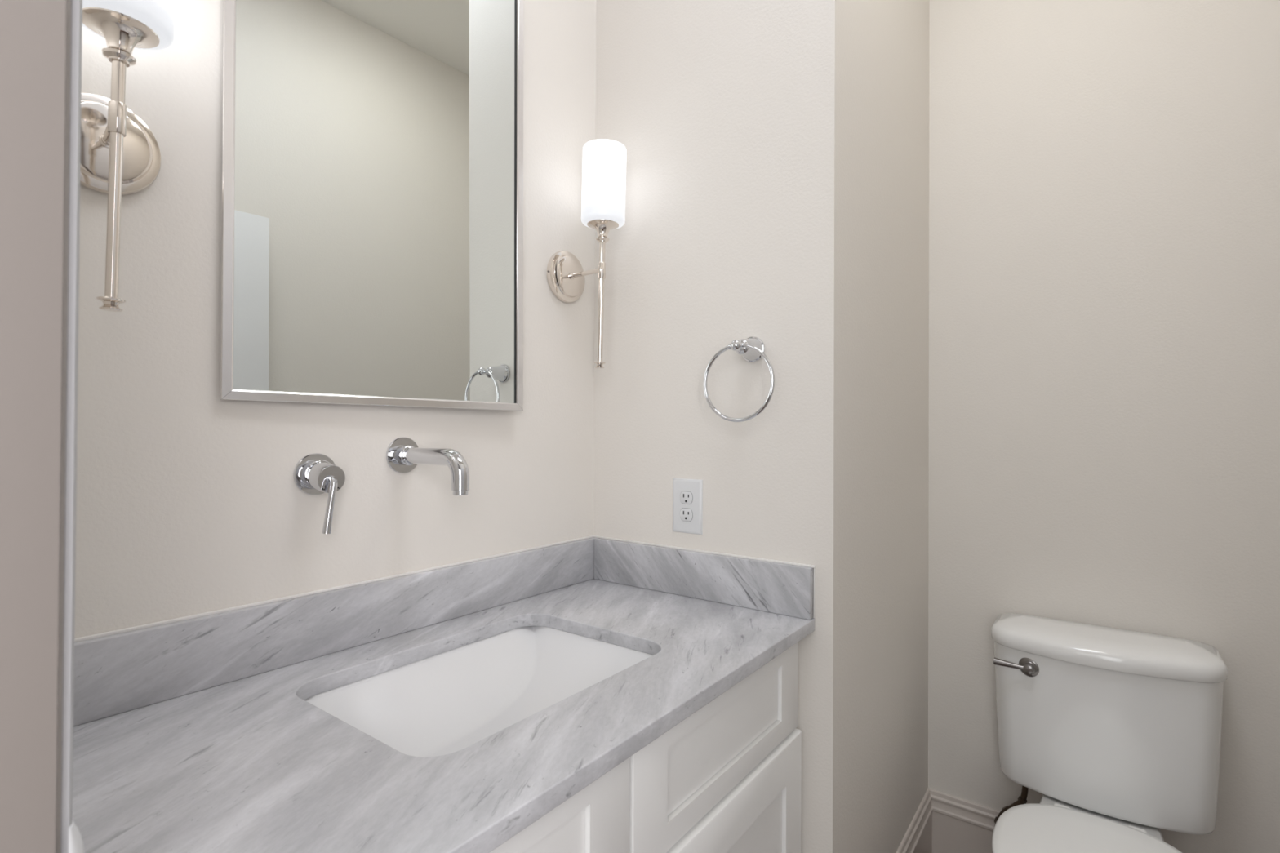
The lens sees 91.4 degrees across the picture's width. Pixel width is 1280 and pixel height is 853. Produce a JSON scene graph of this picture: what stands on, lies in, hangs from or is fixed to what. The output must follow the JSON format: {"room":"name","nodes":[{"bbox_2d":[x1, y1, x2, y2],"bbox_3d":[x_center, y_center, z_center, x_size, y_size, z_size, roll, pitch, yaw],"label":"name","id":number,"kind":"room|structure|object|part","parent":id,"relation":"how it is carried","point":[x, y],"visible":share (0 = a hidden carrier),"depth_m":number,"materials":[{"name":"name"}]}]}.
{"room":"bathroom","nodes":[
{"label":"bathroom","id":0,"kind":"room"},
{"bbox_2d":[55,0,71,852],"bbox_3d":[-0.219,-0.244,0.188,1.520,3.010,0.131,0,-1,37],"label":"wall","id":1,"kind":"structure","parent":0,"point":[68,2],"depth_m":0.33,"materials":[{"name":"white paint"}]},
{"bbox_2d":[0,0,84,852],"bbox_3d":[-0.007,0.202,0.026,0.944,2.117,0.161,0,-1,37],"label":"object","id":2,"kind":"structure","parent":1,"relation":"attached to","point":[33,33],"depth_m":0.31,"materials":[{"name":"grey paint"}]},
{"bbox_3d":[-0.321,0.205,0.349,0.057,2.112,0.014,0,-1,37],"label":"casing","id":3,"kind":"part","parent":2,"relation":"part of","materials":[{"name":"grey paint"}]},
{"bbox_3d":[-0.294,0.240,0.325,0.005,0.067,0.010,1,-1,-28],"label":"strike plate","id":4,"kind":"part","parent":2,"relation":"part of","materials":[{"name":"silver metal"}]},
{"bbox_2d":[74,0,595,638],"bbox_3d":[-0.541,-0.238,1.131,0.120,3.010,1.262,0,-1,37],"label":"wall","id":5,"kind":"structure","parent":0,"point":[189,502],"depth_m":0.95,"materials":[{"name":"white paint"}]},
{"bbox_2d":[80,0,175,311],"bbox_3d":[-0.631,-0.390,0.760,0.177,0.508,0.126,0,-1,37],"label":"wall sconce","id":6,"kind":"object","parent":5,"relation":"attached to","point":[121,155],"visible":0.91,"depth_m":0.73,"materials":[{"name":"silver metal"}]},
{"bbox_3d":[-0.649,-0.365,0.769,0.093,0.017,0.017,0,-1,42],"label":"arm","id":7,"kind":"part","parent":6,"relation":"part of","materials":[{"name":"silver metal"}]},
{"bbox_3d":[-0.617,-0.247,0.732,0.018,0.197,0.012,0,0,15],"label":"rod","id":8,"kind":"part","parent":6,"relation":"part of","materials":[{"name":"silver metal"}]},
{"bbox_3d":[-0.612,-0.404,0.733,0.015,0.058,0.014,0,-1,37],"label":"rod","id":9,"kind":"part","parent":6,"relation":"part of","materials":[{"name":"silver metal"}]},
{"bbox_3d":[-0.607,-0.556,0.733,0.106,0.177,0.103,0,-1,37],"label":"lamp shade","id":10,"kind":"part","parent":6,"relation":"part of","materials":[{"name":"white glass"}]},
{"bbox_2d":[293,453,345,533],"bbox_3d":[-0.509,0.107,1.011,0.073,0.125,0.069,0,-1,37],"label":"faucet control","id":11,"kind":"object","parent":5,"relation":"attached to","point":[315,473],"visible":1,"depth_m":1.00,"materials":[{"name":"silver metal"}]},
{"bbox_3d":[-0.508,0.083,1.010,0.040,0.049,0.046,0,-1,37],"label":"knob","id":12,"kind":"part","parent":11,"relation":"part of","materials":[{"name":"silver metal"}]},
{"bbox_3d":[-0.494,0.123,0.991,0.023,0.092,0.022,0,-1,37],"label":"lever","id":13,"kind":"part","parent":11,"relation":"part of","materials":[{"name":"silver metal"}]},
{"bbox_2d":[73,535,595,726],"bbox_3d":[-0.449,0.325,1.137,0.020,0.106,1.129,0,-1,37],"label":"backsplash","id":14,"kind":"structure","parent":5,"relation":"attached to","point":[119,671],"depth_m":0.99,"materials":[{"name":"grey stone"}]},
{"bbox_2d":[219,0,523,410],"bbox_3d":[-0.445,-0.502,1.151,0.030,0.930,0.574,-1,-1,39],"label":"wall mirror","id":15,"kind":"object","parent":5,"relation":"attached to","point":[371,248],"visible":1,"depth_m":1.10,"materials":[{"name":"silver metal"}]},
{"bbox_3d":[-0.609,-0.504,0.926,0.006,0.930,0.016,-1,-1,38],"label":"frame rail","id":16,"kind":"part","parent":15,"relation":"part of","materials":[{"name":"silver metal"}]},
{"bbox_3d":[-0.435,-0.045,1.138,0.006,0.016,0.574,-1,-1,38],"label":"frame rail","id":17,"kind":"part","parent":15,"relation":"part of","materials":[{"name":"silver metal"}]},
{"bbox_3d":[-0.262,-0.499,1.362,0.006,0.930,0.016,-1,-1,38],"label":"frame rail","id":18,"kind":"part","parent":15,"relation":"part of","materials":[{"name":"silver metal"}]},
{"bbox_2d":[386,437,469,495],"bbox_3d":[-0.368,0.068,1.107,0.187,0.096,0.067,0,-1,37],"label":"faucet spout","id":19,"kind":"object","parent":5,"relation":"attached to","point":[403,455],"visible":1,"depth_m":1.09,"materials":[{"name":"silver metal"}]},
{"bbox_2d":[546,138,626,368],"bbox_3d":[-0.113,-0.389,1.460,0.176,0.508,0.126,0,-1,37],"label":"wall sconce","id":20,"kind":"object","parent":5,"relation":"attached to","point":[604,160],"visible":1,"depth_m":1.42,"materials":[{"name":"white glass"}]},
{"bbox_3d":[-0.128,-0.361,1.471,0.092,0.017,0.017,0,-1,37],"label":"arm","id":21,"kind":"part","parent":20,"relation":"part of","materials":[{"name":"silver metal"}]},
{"bbox_3d":[-0.091,-0.245,1.442,0.017,0.197,0.012,0,-1,37],"label":"rod","id":22,"kind":"part","parent":20,"relation":"part of","materials":[{"name":"silver metal"}]},
{"bbox_3d":[-0.087,-0.403,1.441,0.015,0.058,0.013,0,-1,37],"label":"rod","id":23,"kind":"part","parent":20,"relation":"part of","materials":[{"name":"silver metal"}]},
{"bbox_3d":[-0.083,-0.554,1.440,0.105,0.177,0.102,0,-1,37],"label":"lamp shade","id":24,"kind":"part","parent":20,"relation":"part of","materials":[{"name":"white glass"}]},
{"bbox_2d":[593,0,929,852],"bbox_3d":[0.333,-0.229,1.788,0.742,3.010,0.836,0,-1,37],"label":"wall","id":25,"kind":"structure","parent":0,"point":[777,189],"depth_m":1.40,"materials":[{"name":"white paint"}]},
{"bbox_2d":[672,478,702,534],"bbox_3d":[0.107,0.182,1.426,0.079,0.124,0.008,0,-1,37],"label":"wall outlet","id":26,"kind":"object","parent":25,"relation":"attached to","point":[687,494],"visible":1,"depth_m":1.42,"materials":[{"name":"white plastic"}]},
{"bbox_2d":[680,508,693,521],"bbox_3d":[0.105,0.201,1.423,0.034,0.028,0.002,0,-1,37],"label":"receptacle","id":27,"kind":"object","parent":26,"relation":"attached to","point":[686,514],"depth_m":1.42,"materials":[{"name":"white plastic"}]},
{"bbox_2d":[680,491,693,504],"bbox_3d":[0.105,0.162,1.424,0.034,0.028,0.002,0,-1,37],"label":"receptacle","id":28,"kind":"object","parent":26,"relation":"attached to","point":[686,497],"depth_m":1.42,"materials":[{"name":"white plastic"}]},
{"bbox_2d":[593,535,815,619],"bbox_3d":[0.111,0.331,1.413,0.582,0.106,0.020,0,-1,37],"label":"side splash","id":29,"kind":"object","parent":25,"relation":"attached to","point":[769,585],"visible":1,"depth_m":1.37,"materials":[{"name":"grey stone"}]},
{"bbox_2d":[702,336,774,422],"bbox_3d":[0.218,-0.100,1.295,0.161,0.184,0.091,0,-1,37],"label":"towel ring","id":30,"kind":"object","parent":25,"relation":"attached to","point":[752,349],"visible":1,"depth_m":1.28,"materials":[{"name":"silver metal"}]},
{"bbox_3d":[0.198,-0.165,1.274,0.024,0.024,0.031,0,-1,37],"label":"post","id":31,"kind":"part","parent":30,"relation":"part of","materials":[{"name":"silver metal"}]},
{"bbox_2d":[896,788,933,852],"bbox_3d":[0.626,1.184,1.544,0.016,0.185,0.852,0,-1,37],"label":"baseboard","id":32,"kind":"structure","parent":25,"relation":"attached to","point":[917,838],"depth_m":1.77,"materials":[{"name":"beige paint"}]},
{"bbox_2d":[928,0,1279,852],"bbox_3d":[1.027,-0.224,1.869,1.760,3.010,0.120,0,-1,37],"label":"wall","id":33,"kind":"structure","parent":0,"point":[1104,175],"depth_m":1.64,"materials":[{"name":"white paint"}]},
{"bbox_2d":[928,787,1000,852],"bbox_3d":[1.228,1.187,1.617,0.898,0.185,0.016,0,-1,37],"label":"baseboard","id":34,"kind":"structure","parent":33,"relation":"attached to","point":[959,825],"depth_m":1.83,"materials":[{"name":"beige paint"}]},
{"bbox_3d":[-0.011,1.312,0.232,2.800,0.100,3.956,0,-1,37],"label":"floor","id":35,"kind":"structure","parent":0,"visible":0},
{"bbox_2d":[489,642,801,852],"bbox_3d":[-0.229,0.835,0.969,0.564,0.863,1.126,0,-1,37],"label":"vanity cabinet","id":36,"kind":"object","parent":35,"relation":"on","point":[726,778],"visible":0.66,"depth_m":0.96,"materials":[{"name":"white paint"}]},
{"bbox_2d":[71,578,814,852],"bbox_3d":[-0.221,0.391,0.968,0.585,0.025,1.129,0,-1,37],"label":"countertop","id":37,"kind":"structure","parent":36,"relation":"on","point":[246,765],"depth_m":0.73,"materials":[{"name":"grey stone"}]},
{"bbox_2d":[304,626,653,756],"bbox_3d":[-0.226,0.449,0.987,0.401,0.107,0.552,0,-1,37],"label":"sink","id":38,"kind":"object","parent":37,"relation":"in","point":[448,702],"visible":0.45,"depth_m":1.07,"materials":[{"name":"white ceramic"}]},
{"bbox_3d":[-0.182,0.497,0.588,0.018,0.186,0.546,0,-1,37],"label":"drawer","id":39,"kind":"part","parent":36,"relation":"part of","materials":[{"name":"white paint"}]},
{"bbox_3d":[0.146,0.503,1.030,0.018,0.186,0.543,0,-1,37],"label":"drawer","id":40,"kind":"part","parent":36,"relation":"part of","materials":[{"name":"white paint"}]},
{"bbox_3d":[0.148,0.883,1.027,0.026,0.562,0.547,0,-1,37],"label":"cabinet door","id":41,"kind":"part","parent":36,"relation":"part of","materials":[{"name":"white paint"}]},
{"bbox_2d":[991,613,1227,852],"bbox_3d":[0.988,0.895,1.345,0.466,0.763,0.709,0,-1,37],"label":"toilet","id":42,"kind":"object","parent":35,"relation":"on","point":[1118,731],"visible":1,"depth_m":1.46,"materials":[{"name":"white ceramic"}]},
{"bbox_3d":[0.945,0.605,1.586,0.079,0.018,0.018,0,-1,39],"label":"lever arm","id":43,"kind":"part","parent":42,"relation":"part of","materials":[{"name":"silver metal"}]},
{"bbox_3d":[0.977,0.606,1.567,0.052,0.052,0.033,0,-1,43],"label":"flush lever","id":44,"kind":"part","parent":42,"relation":"part of","materials":[{"name":"silver metal"}]},
{"bbox_3d":[0.917,0.901,1.249,0.376,0.022,0.470,0,-1,37],"label":"seat lid","id":45,"kind":"part","parent":42,"relation":"part of","materials":[{"name":"white plastic"}]},
{"bbox_3d":[1.138,0.543,1.548,0.466,0.054,0.212,0,-1,37],"label":"tank lid","id":46,"kind":"part","parent":42,"relation":"part of","materials":[{"name":"white ceramic"}]}
]}

